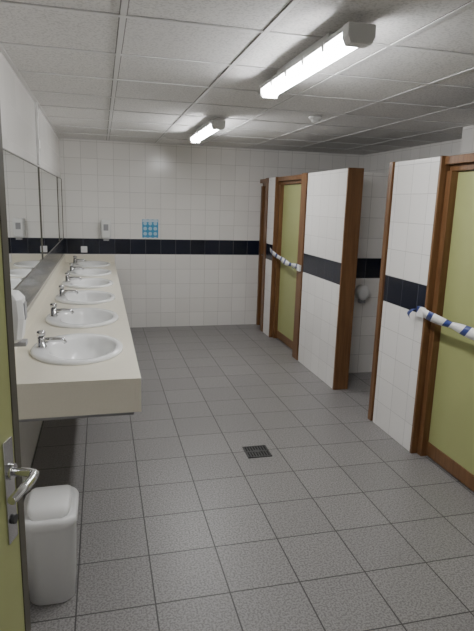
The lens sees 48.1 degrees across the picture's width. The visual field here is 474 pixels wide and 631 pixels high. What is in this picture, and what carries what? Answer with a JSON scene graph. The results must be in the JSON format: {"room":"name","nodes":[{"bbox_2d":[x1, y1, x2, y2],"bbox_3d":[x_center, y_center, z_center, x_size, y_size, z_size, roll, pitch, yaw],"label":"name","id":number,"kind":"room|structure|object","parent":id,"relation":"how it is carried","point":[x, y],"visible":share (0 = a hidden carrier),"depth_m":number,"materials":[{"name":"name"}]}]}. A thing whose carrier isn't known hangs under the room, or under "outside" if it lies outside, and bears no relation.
{"room":"public restroom","nodes":[
{"label":"public restroom","id":0,"kind":"room"},
{"bbox_2d":[0,51,63,481],"bbox_3d":[-1.253,-0.133,2.810,0.100,2.427,8.390,-1,12,-14],"label":"wall","id":1,"kind":"structure","parent":0,"point":[18,122],"depth_m":3.54,"materials":[{"name":"tile"}]},
{"bbox_2d":[11,290,27,346],"bbox_3d":[-1.060,0.013,2.538,0.104,0.265,0.132,-1,12,-14],"label":"soap dispenser","id":2,"kind":"object","parent":1,"relation":"attached to","point":[19,305],"visible":0.65,"depth_m":2.49,"materials":[{"name":"white plastic"}]},
{"bbox_2d":[0,109,39,630],"bbox_3d":[-0.504,0.495,0.854,0.116,2.030,0.767,2,12,3],"label":"entrance door","id":3,"kind":"structure","parent":1,"relation":"in","point":[14,587],"depth_m":1.15,"materials":[{"name":"green laminate"}]},
{"bbox_2d":[3,148,42,289],"bbox_3d":[-1.329,-0.604,3.305,0.013,0.732,1.932,-1,12,-14],"label":"wall mirror","id":4,"kind":"object","parent":1,"relation":"attached to","point":[22,188],"visible":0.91,"depth_m":3.25,"materials":[{"name":"clear glass"}]},
{"bbox_2d":[35,102,39,164],"bbox_3d":[-1.558,-1.420,4.157,0.023,0.471,0.055,-1,12,-14],"label":"cable conduit","id":5,"kind":"object","parent":1,"relation":"attached to","point":[36,107],"visible":1,"depth_m":4.15,"materials":[{"name":"white plastic"}]},
{"bbox_2d":[39,167,59,259],"bbox_3d":[-1.799,-1.004,5.133,0.013,0.732,1.832,-1,12,-14],"label":"wall mirror","id":6,"kind":"object","parent":1,"relation":"attached to","point":[48,184],"visible":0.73,"depth_m":4.93,"materials":[{"name":"clear glass"}]},
{"bbox_2d":[57,177,63,241],"bbox_3d":[-2.113,-1.271,6.356,0.013,0.732,0.652,-1,12,-14],"label":"wall mirror","id":7,"kind":"object","parent":1,"relation":"attached to","point":[59,180],"visible":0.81,"depth_m":6.37,"materials":[{"name":"clear glass"}]},
{"bbox_2d":[15,254,140,421],"bbox_3d":[-1.344,-0.045,4.694,0.639,0.520,4.809,-1,12,-14],"label":"countertop","id":8,"kind":"structure","parent":1,"relation":"attached to","point":[111,387],"depth_m":2.51,"materials":[{"name":"beige stone"}]},
{"bbox_2d":[36,330,66,347],"bbox_3d":[-0.995,0.123,2.853,0.159,0.089,0.054,-1,12,-14],"label":"tap","id":9,"kind":"object","parent":8,"relation":"on","point":[41,340],"visible":1,"depth_m":2.83,"materials":[{"name":"silver metal"}]},
{"bbox_2d":[50,303,73,316],"bbox_3d":[-1.187,-0.041,3.602,0.159,0.089,0.054,-1,12,-14],"label":"tap","id":10,"kind":"object","parent":8,"relation":"on","point":[53,310],"visible":1,"depth_m":3.58,"materials":[{"name":"silver metal"}]},
{"bbox_2d":[59,285,77,296],"bbox_3d":[-1.379,-0.204,4.350,0.159,0.089,0.054,-1,12,-14],"label":"tap","id":11,"kind":"object","parent":8,"relation":"on","point":[62,291],"visible":1,"depth_m":4.33,"materials":[{"name":"silver metal"}]},
{"bbox_2d":[65,272,81,281],"bbox_3d":[-1.572,-0.368,5.099,0.159,0.089,0.054,-1,12,-14],"label":"tap","id":12,"kind":"object","parent":8,"relation":"on","point":[68,278],"visible":1,"depth_m":5.08,"materials":[{"name":"silver metal"}]},
{"bbox_2d":[30,333,122,365],"bbox_3d":[-0.873,0.336,2.931,0.537,0.351,0.550,8,13,27],"label":"basin","id":13,"kind":"object","parent":8,"relation":"in","point":[80,348],"visible":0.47,"depth_m":3.04,"materials":[{"name":"white ceramic"}]},
{"bbox_2d":[69,263,83,271],"bbox_3d":[-1.764,-0.531,5.847,0.159,0.089,0.054,-1,12,-14],"label":"tap","id":14,"kind":"object","parent":8,"relation":"on","point":[72,268],"visible":1,"depth_m":5.83,"materials":[{"name":"silver metal"}]},
{"bbox_2d":[73,256,85,262],"bbox_3d":[-1.956,-0.695,6.596,0.159,0.089,0.054,-1,12,-14],"label":"tap","id":15,"kind":"object","parent":8,"relation":"on","point":[75,260],"visible":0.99,"depth_m":6.58,"materials":[{"name":"silver metal"}]},
{"bbox_2d":[45,308,117,328],"bbox_3d":[-1.065,0.172,3.679,0.537,0.351,0.550,8,13,27],"label":"basin","id":16,"kind":"object","parent":8,"relation":"in","point":[81,317],"visible":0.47,"depth_m":3.78,"materials":[{"name":"white ceramic"}]},
{"bbox_2d":[55,290,114,304],"bbox_3d":[-1.257,0.009,4.428,0.537,0.351,0.550,8,13,27],"label":"basin","id":17,"kind":"object","parent":8,"relation":"in","point":[84,297],"visible":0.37,"depth_m":4.53,"materials":[{"name":"white ceramic"}]},
{"bbox_2d":[61,278,112,288],"bbox_3d":[-1.450,-0.155,5.176,0.537,0.351,0.550,8,13,27],"label":"basin","id":18,"kind":"object","parent":8,"relation":"in","point":[85,283],"visible":0.38,"depth_m":5.27,"materials":[{"name":"white ceramic"}]},
{"bbox_2d":[67,268,111,276],"bbox_3d":[-1.642,-0.319,5.925,0.537,0.351,0.550,8,13,27],"label":"basin","id":19,"kind":"object","parent":8,"relation":"in","point":[87,272],"visible":0.32,"depth_m":6.03,"materials":[{"name":"white ceramic"}]},
{"bbox_2d":[72,261,109,267],"bbox_3d":[-1.834,-0.482,6.674,0.537,0.351,0.550,8,13,27],"label":"basin","id":20,"kind":"object","parent":8,"relation":"in","point":[88,264],"visible":0.32,"depth_m":6.78,"materials":[{"name":"white ceramic"}]},
{"bbox_2d":[59,138,363,327],"bbox_3d":[-0.238,-1.059,7.348,4.326,2.427,0.100,-1,12,-14],"label":"wall","id":21,"kind":"structure","parent":0,"point":[201,267],"depth_m":7.14,"materials":[{"name":"tile"}]},
{"bbox_2d":[81,246,86,251],"bbox_3d":[-1.980,-0.856,6.881,0.080,0.080,0.019,-1,12,-14],"label":"wall socket","id":22,"kind":"object","parent":21,"relation":"attached to","point":[83,248],"visible":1,"depth_m":6.87,"materials":[{"name":"white plastic"}]},
{"bbox_2d":[101,220,110,240],"bbox_3d":[-1.690,-1.101,6.857,0.132,0.265,0.104,-1,12,-14],"label":"soap dispenser","id":23,"kind":"object","parent":21,"relation":"attached to","point":[105,224],"visible":1,"depth_m":6.82,"materials":[{"name":"white plastic"}]},
{"bbox_2d":[142,219,157,237],"bbox_3d":[-1.149,-1.150,7.037,0.210,0.240,0.006,-1,12,-14],"label":"sign","id":24,"kind":"object","parent":21,"relation":"attached to","point":[149,226],"visible":1,"depth_m":7.04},
{"bbox_2d":[0,0,473,154],"bbox_3d":[0.832,-1.416,3.065,4.326,0.100,8.590,-1,12,-14],"label":"ceiling","id":25,"kind":"structure","parent":0,"point":[394,20],"depth_m":2.94,"materials":[{"name":"tile"}]},
{"bbox_2d":[190,120,225,142],"bbox_3d":[-0.301,-1.765,5.088,0.118,0.106,1.212,-1,12,-14],"label":"lamp","id":26,"kind":"object","parent":25,"relation":"attached to","point":[211,126],"visible":1,"depth_m":4.85,"materials":[{"name":"plastic"}]},
{"bbox_2d":[0,0,473,154],"bbox_3d":[0.831,-1.365,3.076,4.126,0.007,8.390,-1,12,-14],"label":"grid","id":27,"kind":"object","parent":25,"relation":"attached to","point":[123,15],"depth_m":3.19,"materials":[{"name":"white metal"}]},
{"bbox_2d":[309,115,321,122],"bbox_3d":[0.649,-1.623,4.403,0.110,0.048,0.110,-1,12,-14],"label":"smoke detector","id":28,"kind":"object","parent":25,"relation":"attached to","point":[314,119],"visible":1,"depth_m":4.37,"materials":[{"name":"white plastic"}]},
{"bbox_2d":[259,21,375,99],"bbox_3d":[0.332,-1.222,2.604,0.118,0.106,1.212,-1,12,-14],"label":"lamp","id":29,"kind":"object","parent":25,"relation":"attached to","point":[331,47],"visible":1,"depth_m":2.35,"materials":[{"name":"plastic"}]},
{"bbox_2d":[23,324,473,630],"bbox_3d":[0.758,1.056,3.586,4.326,0.100,8.590,-1,12,-14],"label":"floor","id":30,"kind":"structure","parent":0,"point":[343,527],"depth_m":3.04,"materials":[{"name":"grey tile"}]},
{"bbox_2d":[24,485,78,605],"bbox_3d":[-0.814,0.989,2.339,0.230,0.450,0.302,-1,12,-14],"label":"trash bin","id":31,"kind":"object","parent":30,"relation":"on","point":[50,512],"visible":0.93,"depth_m":2.23,"materials":[{"name":"white plastic"}]},
{"bbox_2d":[242,445,271,457],"bbox_3d":[0.141,0.953,3.727,0.170,0.007,0.170,-1,12,-14],"label":"floor drain","id":32,"kind":"object","parent":30,"relation":"on","point":[257,451],"visible":1,"depth_m":3.72,"materials":[{"name":"metal"}]},
{"bbox_2d":[260,177,280,336],"bbox_3d":[0.469,-0.752,6.948,0.152,2.034,0.410,-1,12,-14],"label":"wall","id":33,"kind":"structure","parent":30,"relation":"on","point":[272,184],"depth_m":6.88,"materials":[{"name":"white tile"}]},
{"bbox_2d":[256,179,265,324],"bbox_3d":[0.382,-0.830,7.315,0.110,2.030,0.349,-1,12,-14],"label":"door frame","id":34,"kind":"structure","parent":33,"relation":"in","point":[262,209],"depth_m":7.43,"materials":[{"name":"brown wood"}]},
{"bbox_2d":[292,168,363,389],"bbox_3d":[0.873,-0.409,5.375,0.152,2.034,1.130,-1,12,-14],"label":"partition wall","id":35,"kind":"structure","parent":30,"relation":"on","point":[331,200],"depth_m":5.10,"materials":[{"name":"white tile"}]},
{"bbox_2d":[270,248,300,270],"bbox_3d":[0.534,-0.667,6.244,0.066,0.172,1.070,-1,12,-14],"label":"barrier tape","id":36,"kind":"object","parent":35,"relation":"attached to","point":[284,261],"visible":1,"depth_m":6.15,"materials":[{"name":"white plastic"}]},
{"bbox_2d":[368,156,450,452],"bbox_3d":[1.256,-0.082,3.882,0.152,2.034,0.640,-1,12,-14],"label":"partition wall","id":37,"kind":"structure","parent":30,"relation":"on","point":[415,188],"depth_m":3.80,"materials":[{"name":"white tile"}]},
{"bbox_3d":[1.950,0.508,1.182,0.152,2.034,3.480,-1,12,-14],"label":"wall","id":38,"kind":"structure","parent":30,"relation":"on","visible":0},
{"bbox_2d":[407,306,473,339],"bbox_3d":[1.320,0.075,3.192,0.066,0.099,1.055,-1,12,-14],"label":"barrier tape","id":39,"kind":"object","parent":38,"relation":"attached to","point":[466,331],"visible":1,"depth_m":3.33,"materials":[{"name":"white plastic"}]},
{"bbox_2d":[417,153,473,491],"bbox_3d":[1.437,0.067,3.208,0.110,2.030,0.781,-1,12,-14],"label":"door","id":40,"kind":"structure","parent":38,"relation":"in","point":[446,431],"depth_m":3.40,"materials":[{"name":"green wood"}]},
{"bbox_2d":[349,172,388,372],"bbox_3d":[1.641,-0.410,5.503,1.392,2.030,0.100,-1,12,-14],"label":"wall","id":41,"kind":"structure","parent":0,"point":[374,194],"depth_m":5.35,"materials":[{"name":"white tile"}]},
{"bbox_2d":[355,285,369,302],"bbox_3d":[1.263,-0.215,5.348,0.120,0.180,0.089,-1,12,-14],"label":"dispenser","id":42,"kind":"object","parent":41,"relation":"attached to","point":[362,292],"depth_m":5.31,"materials":[{"name":"white plastic"}]},
{"bbox_2d":[363,139,461,172],"bbox_3d":[2.844,-0.227,3.842,0.100,2.427,8.390,-1,12,-14],"label":"wall","id":43,"kind":"structure","parent":0,"point":[379,162],"depth_m":6.47,"materials":[{"name":"tile"}]},
{"bbox_2d":[460,125,473,154],"bbox_3d":[2.335,-0.406,4.617,0.500,2.427,0.920,-1,12,-14],"label":"wall pillar","id":44,"kind":"structure","parent":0,"point":[467,143],"depth_m":4.68,"materials":[{"name":"tile"}]},
{"bbox_3d":[1.227,-0.763,7.114,1.392,2.030,0.100,-1,12,-14],"label":"toilet divider","id":45,"kind":"object","parent":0,"visible":0},
{"bbox_2d":[272,174,301,348],"bbox_3d":[0.634,-0.616,6.335,0.110,2.030,0.881,-1,12,-14],"label":"door","id":46,"kind":"structure","parent":45,"relation":"attached to","point":[290,187],"depth_m":6.47,"materials":[{"name":"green wood"}]}
]}

